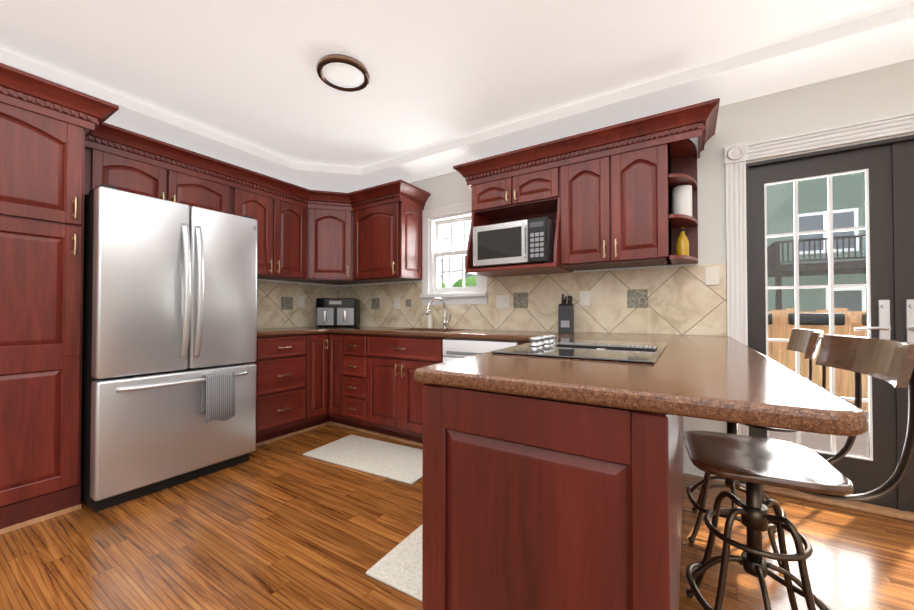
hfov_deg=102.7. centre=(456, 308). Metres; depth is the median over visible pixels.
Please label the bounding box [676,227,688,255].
oil bottle
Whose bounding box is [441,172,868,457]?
backdrop
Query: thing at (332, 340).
base cabinet
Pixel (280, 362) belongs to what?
base cabinet
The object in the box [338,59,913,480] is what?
wall
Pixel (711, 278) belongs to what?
outlet
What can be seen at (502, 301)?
outlet
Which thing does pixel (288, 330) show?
countertop
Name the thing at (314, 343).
base cabinet
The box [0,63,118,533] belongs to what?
pantry cabinet
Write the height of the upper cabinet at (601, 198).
0.848 m
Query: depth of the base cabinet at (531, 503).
0.78 m
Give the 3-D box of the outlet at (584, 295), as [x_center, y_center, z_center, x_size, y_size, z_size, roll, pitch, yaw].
[0.968,-0.077,2.772,0.075,0.115,0.015,0,-1,32]
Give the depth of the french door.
2.04 m
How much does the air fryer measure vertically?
0.300 m
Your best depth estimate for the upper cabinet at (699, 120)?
2.26 m
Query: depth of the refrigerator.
2.15 m
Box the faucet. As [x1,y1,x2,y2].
[425,297,451,328]
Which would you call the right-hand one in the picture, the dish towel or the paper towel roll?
the paper towel roll
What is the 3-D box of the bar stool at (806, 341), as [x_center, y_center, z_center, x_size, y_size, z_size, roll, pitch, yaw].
[1.354,0.592,1.699,0.496,0.992,0.442,0,-1,32]
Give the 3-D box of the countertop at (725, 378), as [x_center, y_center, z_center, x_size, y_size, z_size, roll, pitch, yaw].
[0.586,0.181,1.378,0.940,0.037,1.470,0,-1,32]
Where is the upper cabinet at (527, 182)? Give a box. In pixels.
[453,137,580,276]
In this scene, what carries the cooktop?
in the countertop at (725, 378)
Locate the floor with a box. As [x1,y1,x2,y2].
[0,424,913,609]
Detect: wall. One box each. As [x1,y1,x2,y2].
[257,279,337,328]
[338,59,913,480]
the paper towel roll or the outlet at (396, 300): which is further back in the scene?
the outlet at (396, 300)
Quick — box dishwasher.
[443,338,518,361]
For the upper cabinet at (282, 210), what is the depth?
3.31 m
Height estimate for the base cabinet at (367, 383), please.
0.884 m
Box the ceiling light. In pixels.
[316,54,369,91]
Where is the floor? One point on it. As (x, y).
(283, 524)
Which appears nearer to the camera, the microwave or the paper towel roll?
the paper towel roll
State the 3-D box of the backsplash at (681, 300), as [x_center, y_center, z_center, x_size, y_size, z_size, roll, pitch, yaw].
[0.153,-0.042,3.300,3.678,0.458,0.016,0,-1,32]
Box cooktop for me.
[491,335,666,363]
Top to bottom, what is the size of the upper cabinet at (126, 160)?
0.848 m
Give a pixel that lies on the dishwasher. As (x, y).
(455, 348)
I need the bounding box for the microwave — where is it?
[473,217,555,267]
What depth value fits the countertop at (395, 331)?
2.90 m
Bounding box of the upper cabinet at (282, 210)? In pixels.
[248,169,311,273]
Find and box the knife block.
[558,293,573,332]
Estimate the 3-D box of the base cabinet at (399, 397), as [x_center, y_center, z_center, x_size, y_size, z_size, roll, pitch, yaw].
[-0.229,0.760,3.215,0.730,0.700,0.550,0,-1,32]
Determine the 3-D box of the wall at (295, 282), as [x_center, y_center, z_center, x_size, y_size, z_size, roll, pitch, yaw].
[-3.163,-0.147,1.646,0.158,2.470,6.362,0,-1,32]
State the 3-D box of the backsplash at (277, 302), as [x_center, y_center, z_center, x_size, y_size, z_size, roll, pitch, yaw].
[-1.769,-0.036,3.685,0.016,0.458,1.380,0,-1,32]
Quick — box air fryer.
[316,298,359,326]
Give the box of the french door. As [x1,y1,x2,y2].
[724,112,913,521]
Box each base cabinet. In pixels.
[249,334,304,445]
[305,333,324,430]
[325,333,340,426]
[341,333,420,434]
[377,349,443,446]
[422,383,681,609]
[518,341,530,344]
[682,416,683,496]
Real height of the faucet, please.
0.291 m
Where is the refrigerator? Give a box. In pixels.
[80,184,257,511]
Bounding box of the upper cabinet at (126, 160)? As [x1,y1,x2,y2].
[84,122,247,215]
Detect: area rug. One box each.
[303,435,422,483]
[366,525,421,601]
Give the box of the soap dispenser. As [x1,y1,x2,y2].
[427,310,432,327]
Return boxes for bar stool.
[683,335,913,609]
[686,328,825,567]
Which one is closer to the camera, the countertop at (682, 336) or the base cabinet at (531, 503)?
the base cabinet at (531, 503)
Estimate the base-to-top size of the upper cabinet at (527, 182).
0.848 m
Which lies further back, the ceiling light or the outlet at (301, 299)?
the outlet at (301, 299)
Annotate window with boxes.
[420,202,487,304]
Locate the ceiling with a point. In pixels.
(242, 84)
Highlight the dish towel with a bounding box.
[201,371,234,423]
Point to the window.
(476, 294)
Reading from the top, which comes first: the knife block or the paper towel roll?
the paper towel roll
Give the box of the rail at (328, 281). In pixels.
[303,278,375,284]
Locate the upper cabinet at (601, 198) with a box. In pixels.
[565,111,672,269]
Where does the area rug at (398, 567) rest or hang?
on the floor
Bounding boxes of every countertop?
[257,326,328,336]
[329,326,680,339]
[414,334,868,435]
[565,332,731,337]
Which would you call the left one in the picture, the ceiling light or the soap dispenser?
the ceiling light
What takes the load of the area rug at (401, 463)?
on the floor
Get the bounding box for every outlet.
[298,296,304,306]
[394,298,399,308]
[496,295,508,308]
[580,291,589,305]
[705,267,718,284]
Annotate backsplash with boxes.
[257,280,336,327]
[337,264,726,335]
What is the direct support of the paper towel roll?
in the upper cabinet at (699, 120)
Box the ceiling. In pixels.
[0,0,913,192]
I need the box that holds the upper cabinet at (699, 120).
[669,98,719,264]
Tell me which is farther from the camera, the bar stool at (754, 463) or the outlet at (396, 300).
the outlet at (396, 300)
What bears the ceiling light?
attached to the ceiling
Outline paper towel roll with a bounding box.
[672,185,691,215]

